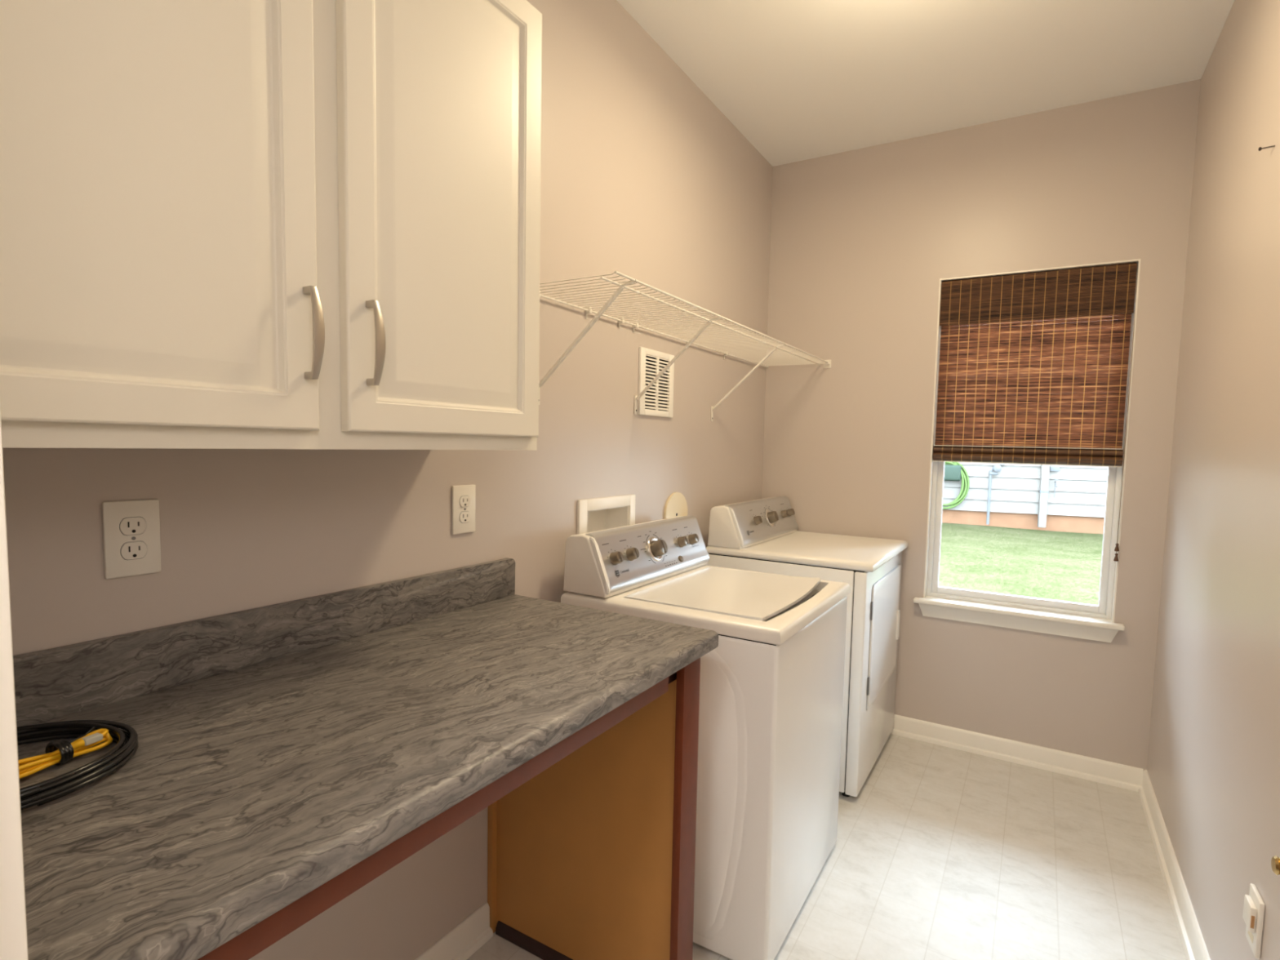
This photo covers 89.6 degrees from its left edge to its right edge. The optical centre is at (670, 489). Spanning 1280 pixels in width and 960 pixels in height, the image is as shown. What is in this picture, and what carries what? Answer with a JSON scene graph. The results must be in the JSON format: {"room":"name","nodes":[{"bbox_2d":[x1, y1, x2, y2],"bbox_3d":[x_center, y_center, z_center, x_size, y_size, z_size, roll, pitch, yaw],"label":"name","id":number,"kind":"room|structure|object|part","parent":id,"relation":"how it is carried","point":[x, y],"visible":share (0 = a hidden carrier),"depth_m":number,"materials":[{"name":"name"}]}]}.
{"room":"laundry room","nodes":[
{"label":"laundry room","id":0,"kind":"room"},
{"bbox_2d":[2,0,773,959],"bbox_3d":[-0.329,-0.180,2.048,0.130,2.743,3.277,4,5,30],"label":"wall","id":1,"kind":"structure","parent":0,"point":[644,179],"depth_m":1.82,"materials":[{"name":"beige paint"}]},
{"bbox_2d":[102,498,161,578],"bbox_3d":[-0.852,0.076,1.020,0.009,0.120,0.073,4,5,30],"label":"wall outlet","id":2,"kind":"object","parent":1,"relation":"attached to","point":[131,528],"visible":1,"depth_m":1.01,"materials":[{"name":"white plastic"}]},
{"bbox_2d":[119,516,146,535],"bbox_3d":[-0.850,0.057,1.017,0.001,0.029,0.036,4,5,30],"label":"receptacle","id":3,"kind":"object","parent":2,"relation":"attached to","point":[128,526],"depth_m":1.02,"materials":[{"name":"white plastic"}]},
{"bbox_2d":[120,541,147,559],"bbox_3d":[-0.851,0.096,1.020,0.001,0.029,0.036,4,5,30],"label":"receptacle","id":4,"kind":"object","parent":2,"relation":"attached to","point":[129,550],"depth_m":1.02,"materials":[{"name":"white plastic"}]},
{"bbox_2d":[13,558,515,726],"bbox_3d":[-0.730,0.265,1.243,0.019,0.101,1.196,4,5,30],"label":"backsplash","id":5,"kind":"structure","parent":1,"relation":"attached to","point":[51,683],"depth_m":1.13,"materials":[{"name":"stone"}]},
{"bbox_2d":[0,0,542,450],"bbox_3d":[-0.620,-0.510,1.000,0.367,0.886,0.929,4,5,30],"label":"upper cabinet","id":6,"kind":"object","parent":1,"relation":"attached to","point":[224,224],"visible":1,"depth_m":0.86,"materials":[{"name":"beige wood"}]},
{"bbox_3d":[-0.613,-0.496,0.726,0.019,0.843,0.426,4,5,30],"label":"cabinet door","id":7,"kind":"part","parent":6,"relation":"part of","materials":[{"name":"beige wood"}]},
{"bbox_3d":[-0.501,-0.220,0.902,0.032,0.128,0.015,4,5,30],"label":"door handle","id":8,"kind":"part","parent":6,"relation":"part of","materials":[{"name":"silver metal"}]},
{"bbox_3d":[-0.453,-0.225,0.985,0.032,0.128,0.015,4,5,30],"label":"door handle","id":9,"kind":"part","parent":6,"relation":"part of","materials":[{"name":"silver metal"}]},
{"bbox_3d":[-0.379,-0.520,1.134,0.019,0.843,0.427,4,5,30],"label":"cabinet door","id":10,"kind":"part","parent":6,"relation":"part of","materials":[{"name":"beige wood"}]},
{"bbox_2d":[414,902,493,959],"bbox_3d":[-0.301,1.149,2.088,0.026,0.088,3.001,4,5,30],"label":"baseboard","id":11,"kind":"structure","parent":1,"relation":"attached to","point":[472,933],"depth_m":1.68,"materials":[{"name":"white paint"}]},
{"bbox_2d":[452,484,475,534],"bbox_3d":[-0.516,0.048,1.606,0.009,0.120,0.073,4,5,30],"label":"wall outlet","id":12,"kind":"object","parent":1,"relation":"attached to","point":[464,496],"visible":1,"depth_m":1.60,"materials":[{"name":"white plastic"}]},
{"bbox_2d":[459,511,470,523],"bbox_3d":[-0.514,0.068,1.606,0.003,0.029,0.036,4,5,30],"label":"receptacle","id":13,"kind":"object","parent":12,"relation":"attached to","point":[464,516],"depth_m":1.60,"materials":[{"name":"white plastic"}]},
{"bbox_2d":[459,495,470,507],"bbox_3d":[-0.513,0.029,1.603,0.003,0.029,0.036,4,5,30],"label":"receptacle","id":14,"kind":"object","parent":12,"relation":"attached to","point":[464,500],"depth_m":1.60,"materials":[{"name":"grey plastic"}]},
{"bbox_2d":[576,494,635,534],"bbox_3d":[-0.253,0.138,2.170,0.107,0.235,0.319,4,5,30],"label":"washer outlet box","id":15,"kind":"object","parent":1,"relation":"attached to","point":[594,514],"visible":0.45,"depth_m":2.23,"materials":[{"name":"white plastic"}]},
{"bbox_2d":[637,346,674,417],"bbox_3d":[-0.052,-0.390,2.367,0.010,0.236,0.236,4,5,30],"label":"air vent","id":16,"kind":"object","parent":1,"relation":"in","point":[658,400],"visible":0.96,"depth_m":2.36,"materials":[{"name":"white"}]},
{"bbox_2d":[663,492,687,519],"bbox_3d":[0.021,0.097,2.548,0.012,0.176,0.176,4,5,30],"label":"wall plate","id":17,"kind":"object","parent":1,"relation":"attached to","point":[676,505],"visible":0.65,"depth_m":2.53,"materials":[{"name":"beige plastic"}]},
{"bbox_2d":[538,271,831,421],"bbox_3d":[0.178,-0.434,2.435,0.336,0.325,1.816,4,5,30],"label":"wire shelf","id":18,"kind":"object","parent":1,"relation":"attached to","point":[794,356],"visible":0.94,"depth_m":2.14,"materials":[{"name":"white metal"}]},
{"bbox_3d":[0.044,-0.582,2.502,0.006,0.006,1.811,4,5,30],"label":"rod","id":19,"kind":"part","parent":18,"relation":"part of","materials":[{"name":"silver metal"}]},
{"bbox_3d":[0.279,-0.567,2.368,0.006,0.006,1.811,4,5,30],"label":"rod","id":20,"kind":"part","parent":18,"relation":"part of","materials":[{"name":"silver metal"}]},
{"bbox_3d":[0.316,-0.574,2.346,0.006,0.006,1.811,4,5,30],"label":"rod","id":21,"kind":"part","parent":18,"relation":"part of","materials":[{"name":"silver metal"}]},
{"bbox_2d":[466,733,1186,959],"bbox_3d":[0.205,1.320,1.320,1.943,0.120,4.157,4,5,30],"label":"floor","id":22,"kind":"structure","parent":0,"point":[941,852],"depth_m":2.05,"materials":[{"name":"tile"}]},
{"bbox_2d":[197,657,700,959],"bbox_3d":[-0.495,0.814,1.131,0.599,0.884,1.178,4,5,30],"label":"desk base","id":23,"kind":"object","parent":22,"relation":"on","point":[591,839],"visible":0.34,"depth_m":1.53,"materials":[{"name":"brown wood"}]},
{"bbox_2d":[13,558,718,959],"bbox_3d":[-0.464,0.302,1.092,0.634,0.140,1.196,4,5,30],"label":"countertop","id":24,"kind":"structure","parent":23,"relation":"on","point":[283,746],"depth_m":0.92,"materials":[{"name":"stone"}]},
{"bbox_2d":[17,726,112,778],"bbox_3d":[-0.782,0.329,0.776,0.040,0.035,0.182,3,4,22],"label":"cable","id":25,"kind":"object","parent":24,"relation":"on","point":[60,751],"visible":0.96,"depth_m":0.81,"materials":[{"name":"yellow plastic"}]},
{"bbox_2d":[16,720,138,810],"bbox_3d":[-0.804,0.333,0.770,0.252,0.027,0.254,4,5,30],"label":"cable","id":26,"kind":"object","parent":24,"relation":"on","point":[126,738],"visible":0.84,"depth_m":0.80,"materials":[{"name":"black plastic"}]},
{"bbox_3d":[-0.220,0.786,1.612,0.562,0.884,0.029,4,5,30],"label":"panel","id":27,"kind":"part","parent":23,"relation":"part of","materials":[{"name":"brown wood"}]},
{"bbox_3d":[0.030,0.802,1.464,0.020,0.884,0.076,4,5,30],"label":"post","id":28,"kind":"part","parent":23,"relation":"part of","materials":[{"name":"brown wood"}]},
{"bbox_2d":[560,515,850,959],"bbox_3d":[0.125,0.665,2.028,0.680,1.082,0.667,4,5,30],"label":"washing machine","id":29,"kind":"object","parent":22,"relation":"on","point":[771,687],"visible":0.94,"depth_m":1.70,"materials":[{"name":"white metal"}]},
{"bbox_3d":[-0.157,0.200,1.877,0.038,0.042,0.039,4,5,30],"label":"knob","id":30,"kind":"part","parent":29,"relation":"part of","materials":[{"name":"brown"}]},
{"bbox_3d":[-0.115,0.196,1.950,0.038,0.042,0.039,4,5,30],"label":"knob","id":31,"kind":"part","parent":29,"relation":"part of","materials":[{"name":"brown"}]},
{"bbox_3d":[-0.052,0.195,2.110,0.091,0.164,0.630,4,5,30],"label":"control panel","id":32,"kind":"part","parent":29,"relation":"part of","materials":[{"name":"silver metal"}]},
{"bbox_3d":[0.043,0.180,2.224,0.037,0.040,0.037,4,5,30],"label":"knob","id":33,"kind":"part","parent":29,"relation":"part of","materials":[{"name":"brown"}]},
{"bbox_3d":[0.082,0.176,2.292,0.037,0.040,0.037,4,5,30],"label":"knob","id":34,"kind":"part","parent":29,"relation":"part of","materials":[{"name":"brown"}]},
{"bbox_3d":[0.192,0.304,1.969,0.433,0.023,0.548,4,5,30],"label":"lid","id":35,"kind":"part","parent":29,"relation":"part of","materials":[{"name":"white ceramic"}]},
{"bbox_2d":[706,496,907,796],"bbox_3d":[0.612,0.610,2.865,0.690,1.096,0.716,4,5,30],"label":"dryer","id":36,"kind":"object","parent":22,"relation":"on","point":[762,535],"visible":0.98,"depth_m":2.62,"materials":[{"name":"white metal"}]},
{"bbox_3d":[0.381,0.133,2.810,0.038,0.042,0.039,4,5,30],"label":"knob","id":37,"kind":"part","parent":36,"relation":"part of","materials":[{"name":"brown"}]},
{"bbox_3d":[0.431,0.132,2.949,0.091,0.164,0.687,4,5,30],"label":"control panel","id":38,"kind":"part","parent":36,"relation":"part of","materials":[{"name":"silver metal"}]},
{"bbox_3d":[0.550,0.116,3.103,0.037,0.040,0.037,4,5,30],"label":"knob","id":39,"kind":"part","parent":36,"relation":"part of","materials":[{"name":"brown"}]},
{"bbox_3d":[0.595,0.112,3.181,0.037,0.040,0.037,4,5,30],"label":"knob","id":40,"kind":"part","parent":36,"relation":"part of","materials":[{"name":"brown"}]},
{"bbox_3d":[0.622,0.249,2.839,0.687,0.034,0.716,4,5,30],"label":"panel","id":41,"kind":"part","parent":36,"relation":"part of","materials":[{"name":"white plastic"}]},
{"bbox_3d":[0.870,0.717,2.724,0.046,0.861,0.714,4,5,30],"label":"panel","id":42,"kind":"part","parent":36,"relation":"part of","materials":[{"name":"white metal"}]},
{"bbox_3d":[0.908,0.596,2.725,0.008,0.487,0.569,4,5,30],"label":"dryer door","id":43,"kind":"part","parent":36,"relation":"part of","materials":[{"name":"white metal"}]},
{"bbox_3d":[1.031,0.613,2.926,0.010,0.130,0.032,4,5,30],"label":"door pull","id":44,"kind":"part","parent":36,"relation":"part of","materials":[{"name":"white plastic"}]},
{"bbox_2d":[617,0,1234,166],"bbox_3d":[0.271,-1.535,1.117,1.943,0.120,4.157,4,5,30],"label":"ceiling","id":45,"kind":"structure","parent":0,"point":[800,80],"depth_m":2.29,"materials":[{"name":"white paint"}]},
{"bbox_2d":[761,79,1200,770],"bbox_3d":[1.240,-0.208,2.962,1.683,2.743,0.130,4,5,30],"label":"wall","id":46,"kind":"structure","parent":0,"point":[863,241],"depth_m":2.84,"materials":[{"name":"beige paint"}]},
{"bbox_2d":[890,714,1143,791],"bbox_3d":[1.165,1.119,2.991,1.671,0.088,0.026,4,5,30],"label":"baseboard","id":47,"kind":"structure","parent":46,"relation":"attached to","point":[1106,772],"depth_m":2.79,"materials":[{"name":"white paint"}]},
{"bbox_2d":[913,258,1141,642],"bbox_3d":[1.515,-0.162,2.780,0.798,1.524,0.176,4,5,30],"label":"window","id":48,"kind":"structure","parent":46,"relation":"in","point":[1062,618],"depth_m":2.76,"materials":[{"name":"white paint"}]},
{"bbox_3d":[1.530,0.140,2.835,0.681,0.720,0.025,4,5,30],"label":"sash","id":49,"kind":"part","parent":48,"relation":"part of","materials":[{"name":"white plastic"}]},
{"bbox_2d":[932,262,1137,561],"bbox_3d":[1.510,-0.324,2.740,0.720,1.182,0.063,4,5,30],"label":"bamboo shade","id":50,"kind":"object","parent":48,"relation":"attached to","point":[1033,366],"visible":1,"depth_m":2.72,"materials":[{"name":"brown wood"}]},
{"bbox_3d":[1.518,-0.523,2.742,0.704,0.755,0.002,4,5,30],"label":"shade panel","id":51,"kind":"part","parent":50,"relation":"part of","materials":[{"name":"brown wood"}]},
{"bbox_3d":[1.528,-0.907,2.716,0.706,0.014,0.029,4,5,30],"label":"head rail","id":52,"kind":"part","parent":50,"relation":"part of","materials":[{"name":"brown wood"}]},
{"bbox_3d":[1.808,-0.292,2.552,0.015,1.105,0.004,-3,6,-44],"label":"pull cord","id":53,"kind":"part","parent":50,"relation":"part of","materials":[{"name":"fabric"}]},
{"bbox_2d":[1146,0,1279,959],"bbox_3d":[1.243,-0.080,1.150,0.130,2.743,3.277,4,5,30],"label":"wall","id":54,"kind":"structure","parent":0,"point":[1213,766],"depth_m":1.72,"materials":[{"name":"beige paint"}]},
{"bbox_2d":[1137,769,1210,959],"bbox_3d":[1.147,1.240,1.287,0.026,0.088,3.009,4,5,30],"label":"baseboard","id":55,"kind":"structure","parent":54,"relation":"attached to","point":[1194,948],"depth_m":1.98,"materials":[{"name":"white paint"}]},
{"bbox_2d":[1245,883,1265,959],"bbox_3d":[1.198,0.883,1.321,0.009,0.116,0.072,4,5,30],"label":"wall outlet","id":56,"kind":"object","parent":54,"relation":"attached to","point":[1255,940],"visible":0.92,"depth_m":1.30,"materials":[{"name":"white plastic"}]},
{"bbox_2d":[1242,894,1257,933],"bbox_3d":[1.188,0.870,1.321,0.010,0.053,0.049,4,5,30],"label":"plug","id":57,"kind":"object","parent":56,"relation":"attached to","point":[1250,911],"visible":1,"depth_m":1.31,"materials":[{"name":"white plastic"}]},
{"bbox_2d":[1248,930,1253,942],"bbox_3d":[1.194,0.916,1.325,0.001,0.014,0.032,4,5,30],"label":"receptacle","id":58,"kind":"object","parent":56,"relation":"attached to","point":[1250,935],"depth_m":1.33,"materials":[{"name":"beige plastic"}]},
{"bbox_2d":[1258,145,1275,151],"bbox_3d":[1.422,-0.816,1.531,0.009,0.014,0.039,0,4,-13],"label":"nail","id":59,"kind":"object","parent":54,"relation":"attached to","point":[1260,148],"visible":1,"depth_m":1.54,"materials":[{"name":"grey metal"}]},
{"bbox_2d":[1271,855,1279,875],"bbox_3d":[1.133,0.700,1.198,0.020,0.048,0.048,4,5,30],"label":"handle","id":60,"kind":"object","parent":54,"relation":"attached to","point":[1275,862],"visible":1,"depth_m":1.19,"materials":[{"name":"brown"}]},
{"bbox_3d":[-0.329,-0.050,0.232,1.683,2.743,0.120,4,5,30],"label":"wall","id":61,"kind":"structure","parent":0,"visible":0},
{"bbox_2d":[0,405,28,959],"bbox_3d":[-0.034,0.276,0.092,0.959,2.125,0.138,4,5,30],"label":"trim","id":62,"kind":"structure","parent":61,"relation":"attached to","point":[13,924],"depth_m":0.34,"materials":[{"name":"white paint"}]},
{"label":"outside","id":63,"kind":"structure","parent":0,"visible":0},
{"bbox_2d":[937,522,1103,605],"bbox_3d":[3.901,1.264,7.466,14.000,0.951,10.073,4,5,30],"label":"lawn","id":64,"kind":"structure","parent":63,"point":[1060,566],"depth_m":8.00,"materials":[{"name":"green plant"}]},
{"bbox_2d":[942,462,1108,533],"bbox_3d":[7.213,-1.879,13.114,16.000,5.250,7.200,3,4,18],"label":"house","id":65,"kind":"structure","parent":64,"relation":"on","point":[1078,503],"depth_m":10.53,"materials":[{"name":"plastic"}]},
{"bbox_2d":[942,462,968,509],"bbox_3d":[4.605,-0.101,10.822,0.748,0.864,0.130,3,4,18],"label":"garden hose","id":66,"kind":"object","parent":65,"relation":"hanging from","point":[953,471],"visible":0.55,"depth_m":10.72,"materials":[{"name":"green rubber"}]},
{"bbox_2d":[986,463,1004,524],"bbox_3d":[5.342,0.070,10.590,0.223,1.014,0.110,3,4,18],"label":"pipe","id":67,"kind":"object","parent":65,"relation":"attached to","point":[997,468],"visible":1,"depth_m":10.62,"materials":[{"name":"grey plastic"}]},
{"bbox_2d":[1037,464,1049,527],"bbox_3d":[6.034,-0.860,10.318,0.120,2.940,0.093,3,4,18],"label":"downspout","id":68,"kind":"object","parent":65,"relation":"attached to","point":[1045,468],"visible":0.43,"depth_m":10.35,"materials":[{"name":"grey metal"}]},
{"bbox_2d":[1049,466,1060,497],"bbox_3d":[6.144,-0.125,10.309,0.140,0.500,0.124,3,4,18],"label":"spigot","id":69,"kind":"object","parent":65,"relation":"attached to","point":[1056,468],"visible":1,"depth_m":10.32,"materials":[{"name":"grey metal"}]}
]}

